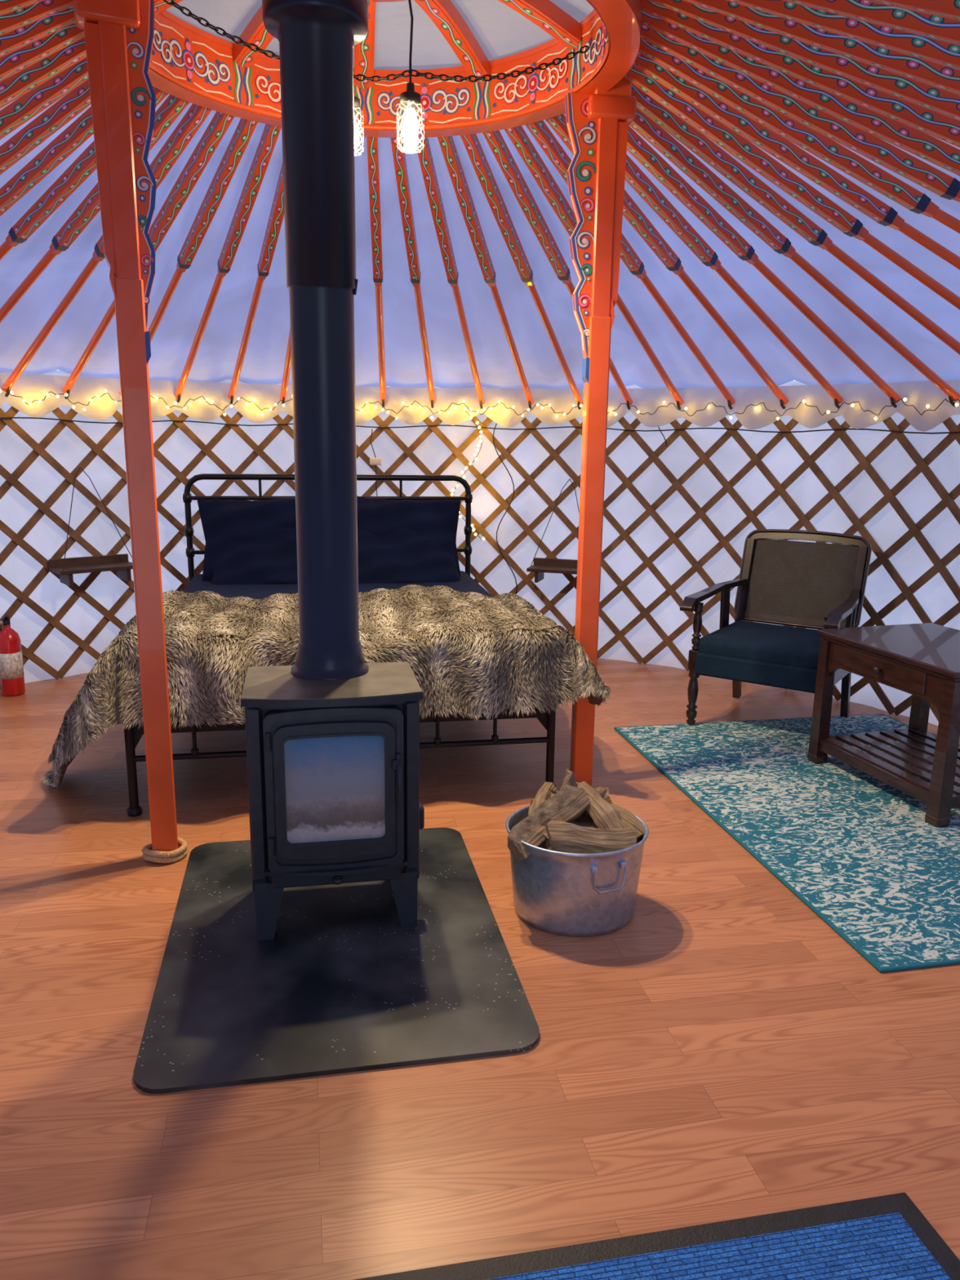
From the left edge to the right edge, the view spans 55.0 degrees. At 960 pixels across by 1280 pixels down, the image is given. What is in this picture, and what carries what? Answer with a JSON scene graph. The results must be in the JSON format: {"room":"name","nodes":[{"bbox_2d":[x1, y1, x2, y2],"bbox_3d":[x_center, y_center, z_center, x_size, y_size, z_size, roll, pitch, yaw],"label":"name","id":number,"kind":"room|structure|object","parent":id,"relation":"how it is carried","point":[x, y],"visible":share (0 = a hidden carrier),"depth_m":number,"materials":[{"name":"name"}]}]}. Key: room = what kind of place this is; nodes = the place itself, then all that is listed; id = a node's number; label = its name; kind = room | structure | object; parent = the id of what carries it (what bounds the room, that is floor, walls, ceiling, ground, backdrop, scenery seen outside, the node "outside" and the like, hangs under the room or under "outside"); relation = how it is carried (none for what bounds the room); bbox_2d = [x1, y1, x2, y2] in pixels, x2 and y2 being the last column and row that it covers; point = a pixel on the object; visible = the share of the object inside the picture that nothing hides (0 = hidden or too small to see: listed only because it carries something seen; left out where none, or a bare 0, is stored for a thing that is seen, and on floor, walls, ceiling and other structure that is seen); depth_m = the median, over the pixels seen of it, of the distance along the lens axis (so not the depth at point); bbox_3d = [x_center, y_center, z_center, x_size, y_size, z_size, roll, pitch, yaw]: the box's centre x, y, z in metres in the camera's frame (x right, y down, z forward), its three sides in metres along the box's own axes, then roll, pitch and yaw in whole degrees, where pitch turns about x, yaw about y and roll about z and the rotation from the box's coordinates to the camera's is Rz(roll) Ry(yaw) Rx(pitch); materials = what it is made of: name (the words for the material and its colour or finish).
{"room":"traditional dwelling","nodes":[
{"label":"traditional dwelling","id":0,"kind":"room"},
{"bbox_2d":[0,370,913,709],"bbox_3d":[-0.311,-0.639,5.450,5.008,1.760,1.329,1,12,0],"label":"wall","id":1,"kind":"structure","parent":0,"point":[42,479],"depth_m":5.60,"materials":[{"name":"fabric"}]},
{"bbox_2d":[0,388,121,410],"label":"fairy lights","id":2,"kind":"object","parent":1,"relation":"attached to","point":[47,394],"depth_m":5.00,"materials":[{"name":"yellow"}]},
{"bbox_2d":[48,466,133,586],"bbox_3d":[-2.195,-0.648,5.207,0.440,0.641,0.222,-10,16,-40],"label":"wall shelf","id":3,"kind":"object","parent":1,"relation":"attached to","point":[64,567],"visible":0.91,"depth_m":5.24,"materials":[{"name":"brown wood"}]},
{"bbox_2d":[150,395,292,416],"label":"fairy lights","id":4,"kind":"object","parent":1,"relation":"attached to","point":[206,399],"depth_m":5.49,"materials":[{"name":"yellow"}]},
{"bbox_2d":[369,429,382,496],"bbox_3d":[-0.665,-0.989,5.896,0.075,0.700,0.030,-1,13,-7],"label":"junction box","id":5,"kind":"object","parent":1,"relation":"attached to","point":[375,461],"visible":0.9,"depth_m":5.85,"materials":[{"name":"white plastic"}]},
{"bbox_2d":[374,400,583,478],"label":"fairy lights","id":6,"kind":"object","parent":1,"relation":"attached to","point":[432,417],"depth_m":5.75,"materials":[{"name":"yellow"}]},
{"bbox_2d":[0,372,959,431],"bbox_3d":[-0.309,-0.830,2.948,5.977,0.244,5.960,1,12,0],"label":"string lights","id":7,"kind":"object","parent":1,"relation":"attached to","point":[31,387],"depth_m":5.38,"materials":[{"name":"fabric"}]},
{"bbox_2d":[526,479,579,582],"bbox_3d":[0.529,-0.681,5.784,0.420,0.641,0.222,5,13,17],"label":"wall shelf","id":8,"kind":"object","parent":1,"relation":"attached to","point":[540,566],"visible":0.61,"depth_m":5.83,"materials":[{"name":"brown wood"}]},
{"bbox_2d":[492,423,666,594],"bbox_3d":[0.599,-0.841,5.793,1.096,1.172,0.033,5,13,18],"label":"hanging cable","id":9,"kind":"object","parent":1,"relation":"hanging from","point":[495,424],"visible":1,"depth_m":5.92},
{"bbox_2d":[607,398,959,420],"label":"fairy lights","id":10,"kind":"object","parent":1,"relation":"attached to","point":[904,399],"depth_m":4.99,"materials":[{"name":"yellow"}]},
{"bbox_2d":[0,658,959,1279],"bbox_3d":[-0.331,0.780,3.298,6.500,0.120,6.500,1,12,0],"label":"floor","id":11,"kind":"structure","parent":0,"point":[722,1053],"depth_m":2.11,"materials":[{"name":"laminate"}]},
{"bbox_2d":[0,615,25,696],"bbox_3d":[-2.558,0.075,5.014,0.149,0.453,0.122,6,13,21],"label":"fire extinguisher","id":12,"kind":"object","parent":11,"relation":"on","point":[11,667],"visible":1,"depth_m":4.98,"materials":[{"name":"red metal"}]},
{"bbox_2d":[73,0,188,863],"bbox_3d":[-1.044,-0.573,2.863,0.214,2.691,0.134,-4,13,-21],"label":"support column","id":13,"kind":"structure","parent":11,"relation":"on","point":[119,34],"depth_m":2.73,"materials":[{"name":"orange paint"}]},
{"bbox_2d":[148,0,641,137],"bbox_3d":[-0.356,-2.050,2.917,1.720,0.350,1.720,1,12,0],"label":"ring","id":14,"kind":"object","parent":13,"relation":"on","point":[188,63],"visible":0.71,"depth_m":3.42,"materials":[{"name":"orange paint"}]},
{"bbox_2d":[163,0,279,59],"label":"chain","id":15,"kind":"object","parent":14,"relation":"attached to","point":[258,49],"depth_m":2.82,"materials":[{"name":"black metal"}]},
{"bbox_2d":[353,44,589,82],"label":"chain","id":16,"kind":"object","parent":14,"relation":"attached to","point":[468,78],"depth_m":3.04,"materials":[{"name":"black metal"}]},
{"bbox_2d":[353,95,359,143],"bbox_3d":[-0.432,-1.894,3.025,0.098,0.546,0.090,9,15,32],"label":"pendant lamp","id":17,"kind":"object","parent":16,"relation":"hanging from","point":[356,100],"visible":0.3,"depth_m":3.05,"materials":[{"name":"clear glass"}]},
{"bbox_2d":[400,0,421,142],"bbox_3d":[-0.227,-1.873,2.968,0.098,0.546,0.090,9,15,32],"label":"pendant lamp","id":18,"kind":"object","parent":16,"relation":"hanging from","point":[410,98],"visible":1,"depth_m":2.98,"materials":[{"name":"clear glass"}]},
{"bbox_2d":[0,0,959,409],"bbox_3d":[-0.301,-1.386,2.819,5.948,1.148,5.948,1,12,0],"label":"poles","id":19,"kind":"object","parent":14,"relation":"attached to","point":[771,75],"visible":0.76,"depth_m":3.42,"materials":[{"name":"orange paint"}]},
{"bbox_2d":[40,473,612,816],"bbox_3d":[-0.784,-0.145,4.420,2.266,1.187,2.231,-1,13,-10],"label":"bed","id":20,"kind":"object","parent":11,"relation":"on","point":[473,654],"visible":0.86,"depth_m":3.65,"materials":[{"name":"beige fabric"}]},
{"bbox_2d":[40,583,612,791],"bbox_3d":[-0.695,0.190,3.976,2.266,0.713,1.203,-1,13,-10],"label":"throw blanket","id":21,"kind":"object","parent":20,"relation":"on","point":[473,655],"depth_m":3.55,"materials":[{"name":"beige fur"}]},
{"bbox_2d":[133,827,539,1093],"bbox_3d":[-0.424,0.842,2.706,0.940,0.012,1.270,-2,13,-11],"label":"hearth pad","id":22,"kind":"object","parent":11,"relation":"on","point":[340,986],"visible":0.84,"depth_m":2.42,"materials":[{"name":"grey stone"}]},
{"bbox_2d":[240,0,424,940],"bbox_3d":[-0.410,-0.752,2.477,0.505,3.200,0.487,-2,13,-11],"label":"wood stove","id":23,"kind":"object","parent":22,"relation":"on","point":[332,735],"visible":1,"depth_m":2.53,"materials":[{"name":"black metal"}]},
{"bbox_2d":[505,768,648,937],"bbox_3d":[0.291,0.626,2.801,0.430,0.411,0.410,1,12,0],"label":"tub","id":24,"kind":"object","parent":11,"relation":"on","point":[576,854],"visible":1,"depth_m":2.68,"materials":[{"name":"metal"}]},
{"bbox_2d":[564,77,636,786],"bbox_3d":[0.412,-0.711,3.575,0.247,2.690,0.110,-1,13,-6],"label":"support column","id":25,"kind":"structure","parent":11,"relation":"on","point":[597,123],"depth_m":3.42,"materials":[{"name":"orange paint"}]},
{"bbox_2d":[354,1192,959,1279],"bbox_3d":[0.318,1.179,1.235,1.200,0.012,0.900,-2,13,-11],"label":"doormat","id":26,"kind":"object","parent":11,"relation":"on","point":[886,1237],"visible":1,"depth_m":1.63,"materials":[{"name":"rubber"}]},
{"bbox_2d":[613,713,959,972],"bbox_3d":[1.615,0.650,3.705,1.500,0.010,2.174,-2,13,-11],"label":"area rug","id":27,"kind":"object","parent":11,"relation":"on","point":[860,851],"visible":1,"depth_m":3.44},
{"bbox_2d":[680,528,871,724],"bbox_3d":[1.505,-0.050,4.641,0.742,0.945,0.820,9,15,33],"label":"armchair","id":28,"kind":"object","parent":27,"relation":"on","point":[781,656],"visible":0.88,"depth_m":4.74,"materials":[{"name":"blue fabric"}]},
{"bbox_2d":[807,622,959,827],"bbox_3d":[1.878,0.312,3.831,0.633,0.600,0.790,-3,13,-17],"label":"side table","id":29,"kind":"object","parent":27,"relation":"on","point":[920,660],"visible":1,"depth_m":3.79,"materials":[{"name":"brown wood"}]},
{"bbox_2d":[0,0,959,388],"bbox_3d":[-0.298,-1.557,2.780,6.120,1.352,6.120,1,12,0],"label":"ceiling","id":30,"kind":"structure","parent":0,"point":[500,31],"depth_m":4.53,"materials":[{"name":"fabric"}]},
{"bbox_2d":[881,413,959,725],"bbox_3d":[1.940,0.093,2.291,1.323,1.760,5.018,5,13,19],"label":"wall","id":31,"kind":"structure","parent":0,"point":[935,597],"depth_m":4.66,"materials":[{"name":"fabric"}]},
{"bbox_2d":[0,405,959,721],"bbox_3d":[-0.319,-0.080,3.114,6.015,1.628,6.001,1,12,0],"label":"wall frame","id":32,"kind":"object","parent":31,"relation":"attached to","point":[896,431],"visible":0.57,"depth_m":5.44,"materials":[{"name":"brown wood"}]}
]}

